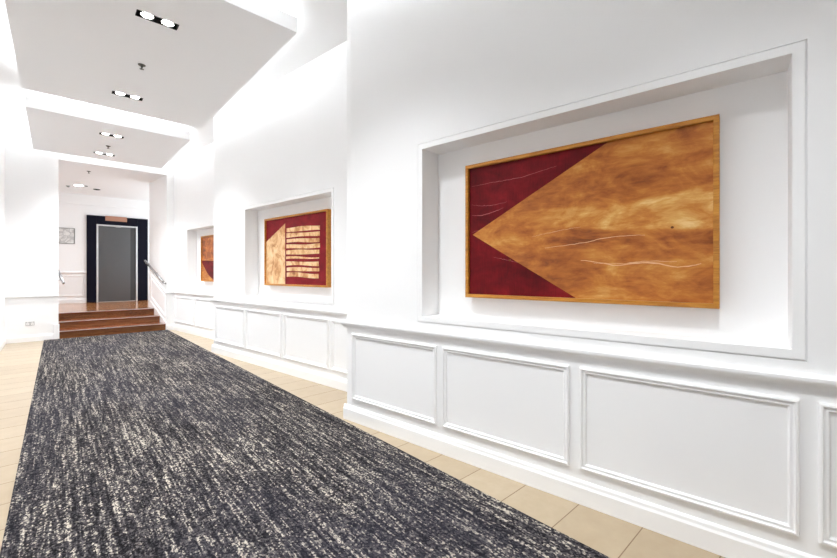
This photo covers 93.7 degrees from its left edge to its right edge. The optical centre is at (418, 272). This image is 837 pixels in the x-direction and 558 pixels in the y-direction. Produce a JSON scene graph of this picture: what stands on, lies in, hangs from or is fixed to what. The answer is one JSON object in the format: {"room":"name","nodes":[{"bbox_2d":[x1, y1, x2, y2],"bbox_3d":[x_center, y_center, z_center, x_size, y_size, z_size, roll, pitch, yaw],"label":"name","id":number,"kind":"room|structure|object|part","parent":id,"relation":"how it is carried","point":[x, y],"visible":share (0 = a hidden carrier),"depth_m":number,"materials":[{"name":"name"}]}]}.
{"room":"building lobby hallway","nodes":[
{"label":"building lobby hallway","id":0,"kind":"room"},
{"bbox_2d":[0,122,4,342],"bbox_3d":[-3.120,-0.620,2.212,0.200,3.800,13.480,0,0,-43],"label":"wall","id":1,"kind":"structure","parent":0,"point":[2,134],"depth_m":6.79,"materials":[{"name":"white paint"}]},
{"bbox_2d":[0,338,5,350],"bbox_3d":[-2.974,1.225,2.211,0.017,0.110,13.280,0,0,-43],"label":"baseboard","id":2,"kind":"structure","parent":1,"relation":"attached to","point":[2,344],"depth_m":6.63,"materials":[{"name":"white paint"}]},
{"bbox_2d":[5,134,173,336],"bbox_3d":[-6.651,-0.620,8.637,4.500,3.800,1.160,0,0,-43],"label":"wall","id":3,"kind":"structure","parent":0,"point":[31,182],"depth_m":7.43,"materials":[{"name":"white paint"}]},
{"bbox_2d":[5,333,52,343],"bbox_3d":[-7.226,1.216,7.308,0.655,0.128,0.020,0,0,-43],"label":"baseboard","id":4,"kind":"structure","parent":3,"relation":"attached to","point":[37,337],"depth_m":7.29,"materials":[{"name":"white paint"}]},
{"bbox_2d":[26,321,34,325],"bbox_3d":[-7.231,0.943,7.308,0.120,0.075,0.012,0,0,-43],"label":"power outlet","id":5,"kind":"object","parent":3,"relation":"attached to","point":[32,322],"visible":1,"depth_m":7.31,"materials":[{"name":"grey plastic"}]},
{"bbox_2d":[5,294,58,299],"bbox_3d":[-7.199,0.447,7.323,0.715,0.067,0.034,0,0,-43],"label":"trim","id":6,"kind":"structure","parent":3,"relation":"attached to","point":[55,295],"depth_m":7.31,"materials":[{"name":"white paint"}]},
{"bbox_2d":[53,324,58,338],"bbox_3d":[-6.962,1.130,7.547,0.087,0.300,0.027,0,0,-43],"label":"trim","id":7,"kind":"structure","parent":3,"relation":"attached to","point":[55,326],"depth_m":7.53,"materials":[{"name":"white paint"}]},
{"bbox_2d":[59,271,64,283],"bbox_3d":[-7.423,-0.062,8.037,1.298,0.559,0.096,0,0,40],"label":"handrail","id":8,"kind":"object","parent":3,"relation":"attached to","point":[60,275],"visible":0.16,"depth_m":7.74,"materials":[{"name":"metal"}]},
{"bbox_2d":[144,260,165,284],"bbox_3d":[-6.140,-0.029,9.145,1.258,0.585,0.096,0,0,40],"label":"handrail","id":9,"kind":"object","parent":3,"relation":"attached to","point":[145,261],"visible":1,"depth_m":9.04,"materials":[{"name":"metal"}]},
{"bbox_2d":[149,301,166,329],"bbox_3d":[-6.089,0.975,9.152,1.170,0.610,0.016,0,0,40],"label":"baseboard","id":10,"kind":"structure","parent":3,"relation":"attached to","point":[156,312],"depth_m":9.15,"materials":[{"name":"white paint"}]},
{"bbox_2d":[151,278,164,315],"bbox_3d":[-6.062,0.541,9.130,0.940,0.870,0.017,0,0,40],"label":"trim","id":11,"kind":"structure","parent":3,"relation":"attached to","point":[151,278],"depth_m":9.10,"materials":[{"name":"white paint"}]},
{"bbox_2d":[149,271,166,293],"bbox_3d":[-6.057,0.222,9.114,1.071,0.517,0.034,0,0,40],"label":"trim","id":12,"kind":"structure","parent":3,"relation":"attached to","point":[150,272],"depth_m":9.07,"materials":[{"name":"white paint"}]},
{"bbox_2d":[167,324,173,329],"bbox_3d":[-5.567,1.216,8.832,0.160,0.128,0.020,0,0,-43],"label":"baseboard","id":13,"kind":"structure","parent":3,"relation":"attached to","point":[169,326],"depth_m":8.82,"materials":[{"name":"white paint"}]},
{"bbox_2d":[59,192,148,299],"bbox_3d":[-9.115,-0.605,11.317,4.500,3.170,0.200,0,0,-43],"label":"wall","id":14,"kind":"structure","parent":0,"point":[72,257],"depth_m":10.90,"materials":[{"name":"white paint"}]},
{"bbox_2d":[59,227,74,243],"bbox_3d":[-9.651,-1.015,10.674,0.460,0.430,0.019,0,0,-43],"label":"framed drawing","id":15,"kind":"object","parent":14,"relation":"attached to","point":[66,235],"visible":0.63,"depth_m":10.72,"materials":[{"name":"silver metal"}]},
{"bbox_2d":[59,276,83,296],"bbox_3d":[-9.745,0.356,10.590,1.090,0.567,0.017,0,0,-43],"label":"trim","id":16,"kind":"structure","parent":14,"relation":"attached to","point":[62,276],"depth_m":10.90,"materials":[{"name":"white paint"}]},
{"bbox_2d":[59,298,86,303],"bbox_3d":[-9.998,0.766,10.355,1.898,0.128,0.020,0,0,-43],"label":"baseboard","id":17,"kind":"structure","parent":14,"relation":"attached to","point":[74,300],"depth_m":10.81,"materials":[{"name":"white paint"}]},
{"bbox_2d":[60,272,86,273],"bbox_3d":[-9.994,-0.004,10.350,1.898,0.067,0.034,0,0,-43],"label":"trim","id":18,"kind":"structure","parent":14,"relation":"attached to","point":[60,272],"depth_m":10.81,"materials":[{"name":"white paint"}]},
{"bbox_2d":[59,201,148,210],"bbox_3d":[-9.115,-1.915,11.169,4.300,0.050,0.018,0,0,-43],"label":"trim","id":19,"kind":"structure","parent":14,"relation":"attached to","point":[59,201],"depth_m":11.24,"materials":[{"name":"white paint"}]},
{"bbox_2d":[86,215,147,302],"bbox_3d":[-8.758,-0.405,11.458,1.422,2.470,0.075,0,0,-43],"label":"elevator","id":20,"kind":"object","parent":14,"relation":"attached to","point":[116,247],"visible":0.98,"depth_m":11.43,"materials":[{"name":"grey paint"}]},
{"bbox_3d":[-8.839,-0.260,11.420,0.743,2.171,0.014,0,0,-43],"label":"door panel","id":21,"kind":"part","parent":20,"relation":"part of","materials":[{"name":"metal"}]},
{"bbox_3d":[-8.783,-1.570,11.412,0.500,0.140,0.010,0,0,-43],"label":"indicator plate","id":22,"kind":"part","parent":20,"relation":"part of","materials":[{"name":"orange metal"}]},
{"bbox_3d":[-8.778,-0.278,11.450,0.953,2.215,0.056,0,0,-43],"label":"door frame","id":23,"kind":"part","parent":20,"relation":"part of","materials":[{"name":"metal"}]},
{"bbox_3d":[-8.520,-0.260,11.718,0.130,2.171,0.010,0,0,-43],"label":"door panel","id":24,"kind":"part","parent":20,"relation":"part of","materials":[{"name":"metal"}]},
{"bbox_2d":[59,300,152,319],"bbox_3d":[-7.914,0.905,10.010,4.500,0.150,3.350,0,0,-43],"label":"floor","id":25,"kind":"structure","parent":0,"point":[65,307],"depth_m":9.73,"materials":[{"name":"orange wood"}]},
{"bbox_2d":[59,162,162,200],"bbox_3d":[-7.758,-2.250,9.841,4.500,0.120,4.010,0,0,-43],"label":"ceiling","id":26,"kind":"structure","parent":0,"point":[112,183],"depth_m":9.40,"materials":[{"name":"paint"}]},
{"bbox_2d":[0,0,346,161],"bbox_3d":[-1.683,-2.580,3.567,4.250,0.120,13.530,0,0,-43],"label":"ceiling","id":27,"kind":"structure","parent":0,"point":[321,24],"depth_m":4.79,"materials":[{"name":"paint"}]},
{"bbox_2d":[25,96,189,168],"bbox_3d":[-5.502,-2.400,6.977,2.000,0.239,2.520,0,0,-43],"label":"ceiling panel","id":28,"kind":"object","parent":27,"relation":"hanging from","point":[53,127],"visible":1,"depth_m":6.56,"materials":[{"name":"paint"}]},
{"bbox_2d":[93,152,114,155],"bbox_3d":[-6.024,-2.309,7.529,0.320,0.058,0.112,0,0,-43],"label":"recessed light","id":29,"kind":"object","parent":28,"relation":"attached to","point":[93,152],"visible":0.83,"depth_m":7.56,"materials":[{"name":"silver metal"}]},
{"bbox_2d":[99,132,123,138],"bbox_3d":[-5.090,-2.309,6.514,0.320,0.058,0.112,0,0,-43],"label":"recessed light","id":30,"kind":"object","parent":28,"relation":"attached to","point":[99,132],"visible":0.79,"depth_m":6.54,"materials":[{"name":"silver metal"}]},
{"bbox_2d":[4,0,296,127],"bbox_3d":[-3.025,-2.400,4.283,2.000,0.239,3.360,0,0,-43],"label":"ceiling panel","id":31,"kind":"object","parent":27,"relation":"hanging from","point":[85,51],"visible":0.98,"depth_m":3.99,"materials":[{"name":"paint"}]},
{"bbox_2d":[111,91,142,100],"bbox_3d":[-3.748,-2.309,5.058,0.320,0.058,0.112,0,0,-43],"label":"recessed light","id":32,"kind":"object","parent":31,"relation":"attached to","point":[113,92],"visible":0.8,"depth_m":5.08,"materials":[{"name":"silver metal"}]},
{"bbox_2d":[138,63,145,69],"bbox_3d":[-3.033,-2.256,4.303,0.072,0.050,0.072,0,0,-43],"label":"sprinkler","id":33,"kind":"object","parent":31,"relation":"attached to","point":[141,65],"visible":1,"depth_m":4.29,"materials":[{"name":"silver metal"}]},
{"bbox_2d":[135,9,178,29],"bbox_3d":[-2.353,-2.309,3.542,0.320,0.058,0.112,0,0,-43],"label":"recessed light","id":34,"kind":"object","parent":31,"relation":"attached to","point":[139,13],"visible":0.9,"depth_m":3.57,"materials":[{"name":"silver metal"}]},
{"bbox_3d":[-2.411,-2.291,3.489,0.092,0.010,0.092,0,0,-43],"label":"bulb","id":35,"kind":"part","parent":34,"relation":"part of","materials":[{"name":"white glass"}]},
{"bbox_3d":[-2.296,-2.291,3.595,0.092,0.010,0.092,0,0,-43],"label":"bulb","id":36,"kind":"part","parent":34,"relation":"part of","materials":[{"name":"white glass"}]},
{"bbox_2d":[174,143,213,332],"bbox_3d":[-4.001,-0.620,7.897,3.600,3.800,0.467,0,0,40],"label":"wall","id":37,"kind":"structure","parent":0,"point":[194,172],"depth_m":8.36,"materials":[{"name":"white paint"}]},
{"bbox_3d":[-5.078,0.806,8.496,1.002,0.567,0.017,0,0,40],"label":"panel moulding","id":38,"kind":"part","parent":37,"relation":"part of","materials":[{"name":"white paint"}]},
{"bbox_2d":[173,324,213,339],"bbox_3d":[-4.146,1.216,7.723,3.600,0.128,0.020,0,0,40],"label":"baseboard","id":39,"kind":"structure","parent":37,"relation":"attached to","point":[202,333],"depth_m":8.13,"materials":[{"name":"white paint"}]},
{"bbox_2d":[173,291,213,297],"bbox_3d":[-4.150,0.447,7.718,3.600,0.067,0.034,0,0,40],"label":"trim","id":40,"kind":"structure","parent":37,"relation":"attached to","point":[174,292],"depth_m":8.09,"materials":[{"name":"white paint"}]},
{"bbox_3d":[-4.175,-0.299,7.765,2.068,1.316,0.016,0,0,40],"label":"niche casing","id":41,"kind":"part","parent":37,"relation":"part of","materials":[{"name":"white paint"}]},
{"bbox_3d":[-4.260,0.806,7.820,0.900,0.567,0.017,0,0,40],"label":"panel moulding","id":42,"kind":"part","parent":37,"relation":"part of","materials":[{"name":"white paint"}]},
{"bbox_2d":[201,235,213,281],"bbox_3d":[-3.986,-0.296,7.799,1.440,0.938,0.079,0,0,40],"label":"framed artwork","id":43,"kind":"object","parent":37,"relation":"attached to","point":[207,242],"visible":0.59,"depth_m":8.06,"materials":[{"name":"brown wood"}]},
{"bbox_2d":[214,41,346,378],"bbox_3d":[-1.518,-0.620,5.199,4.300,3.800,0.539,0,0,40],"label":"wall","id":44,"kind":"structure","parent":0,"point":[281,150],"depth_m":5.10,"materials":[{"name":"white paint"}]},
{"bbox_3d":[-2.899,0.806,6.003,0.947,0.567,0.017,0,0,40],"label":"panel moulding","id":45,"kind":"part","parent":44,"relation":"part of","materials":[{"name":"white paint"}]},
{"bbox_3d":[-2.134,0.806,5.370,0.919,0.567,0.017,0,0,40],"label":"panel moulding","id":46,"kind":"part","parent":44,"relation":"part of","materials":[{"name":"white paint"}]},
{"bbox_2d":[210,298,346,316],"bbox_3d":[-1.701,0.447,5.001,4.330,0.067,0.034,0,0,40],"label":"trim","id":47,"kind":"structure","parent":44,"relation":"attached to","point":[339,313],"depth_m":4.99,"materials":[{"name":"white paint"}]},
{"bbox_2d":[211,344,346,391],"bbox_3d":[-1.692,1.216,5.002,4.318,0.128,0.020,0,0,40],"label":"baseboard","id":48,"kind":"structure","parent":44,"relation":"attached to","point":[332,381],"depth_m":4.99,"materials":[{"name":"white paint"}]},
{"bbox_3d":[-1.745,-0.299,5.064,2.067,1.316,0.016,0,0,40],"label":"niche casing","id":49,"kind":"part","parent":44,"relation":"part of","materials":[{"name":"white paint"}]},
{"bbox_2d":[264,209,330,287],"bbox_3d":[-1.612,-0.294,5.144,1.440,0.935,0.079,0,0,40],"label":"framed artwork","id":50,"kind":"object","parent":44,"relation":"attached to","point":[297,247],"visible":1,"depth_m":5.07,"materials":[{"name":"brown wood"}]},
{"bbox_3d":[-1.378,0.806,4.745,0.911,0.567,0.017,0,0,40],"label":"panel moulding","id":51,"kind":"part","parent":44,"relation":"part of","materials":[{"name":"white paint"}]},
{"bbox_3d":[-0.680,0.806,4.167,0.793,0.567,0.017,0,0,40],"label":"panel moulding","id":52,"kind":"part","parent":44,"relation":"part of","materials":[{"name":"white paint"}]},
{"bbox_2d":[0,330,725,557],"bbox_3d":[-1.606,1.330,3.482,4.250,0.100,13.300,0,0,-43],"label":"floor","id":53,"kind":"structure","parent":0,"point":[613,537],"depth_m":2.52,"materials":[{"name":"beige tile"}]},
{"bbox_2d":[59,307,165,338],"bbox_3d":[-6.710,1.053,8.520,1.904,0.454,1.072,0,0,-43],"label":"staircase","id":54,"kind":"structure","parent":53,"relation":"on","point":[142,322],"depth_m":8.40,"materials":[{"name":"brown wood"}]},
{"bbox_2d":[0,330,609,557],"bbox_3d":[-1.998,1.274,3.372,2.007,0.012,12.868,0,0,-43],"label":"carpet runner","id":55,"kind":"object","parent":53,"relation":"on","point":[148,444],"visible":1,"depth_m":2.40,"materials":[{"name":"grey carpet"}]},
{"bbox_2d":[347,0,836,557],"bbox_3d":[1.777,-0.620,1.793,5.850,3.800,0.539,0,0,40],"label":"wall","id":56,"kind":"structure","parent":0,"point":[436,89],"depth_m":2.12,"materials":[{"name":"white paint"}]},
{"bbox_3d":[-0.224,0.806,3.110,0.913,0.567,0.017,0,0,40],"label":"panel moulding","id":57,"kind":"part","parent":56,"relation":"part of","materials":[{"name":"white paint"}]},
{"bbox_3d":[0.511,0.806,2.502,0.886,0.567,0.017,0,0,40],"label":"panel moulding","id":58,"kind":"part","parent":56,"relation":"part of","materials":[{"name":"white paint"}]},
{"bbox_2d":[343,403,819,557],"bbox_3d":[1.603,1.216,1.596,5.868,0.128,0.020,0,0,40],"label":"baseboard","id":59,"kind":"structure","parent":56,"relation":"attached to","point":[715,538],"depth_m":2.12,"materials":[{"name":"white paint"}]},
{"bbox_2d":[341,320,836,393],"bbox_3d":[1.594,0.447,1.595,5.880,0.067,0.034,0,0,40],"label":"trim","id":60,"kind":"structure","parent":56,"relation":"attached to","point":[804,381],"depth_m":2.00,"materials":[{"name":"white paint"}]},
{"bbox_2d":[465,114,719,308],"bbox_3d":[0.914,-0.296,2.375,1.443,0.938,0.079,0,0,40],"label":"framed artwork","id":61,"kind":"object","parent":56,"relation":"attached to","point":[630,218],"visible":1,"depth_m":2.23,"materials":[{"name":"brown wood"}]},
{"bbox_3d":[0.798,-0.299,2.280,2.069,1.316,0.016,0,0,40],"label":"niche casing","id":62,"kind":"part","parent":56,"relation":"part of","materials":[{"name":"white paint"}]},
{"bbox_3d":[1.235,0.806,1.903,0.881,0.567,0.017,0,0,40],"label":"panel moulding","id":63,"kind":"part","parent":56,"relation":"part of","materials":[{"name":"white paint"}]},
{"bbox_3d":[1.955,0.806,1.307,0.877,0.567,0.017,0,0,40],"label":"panel moulding","id":64,"kind":"part","parent":56,"relation":"part of","materials":[{"name":"white paint"}]}
]}

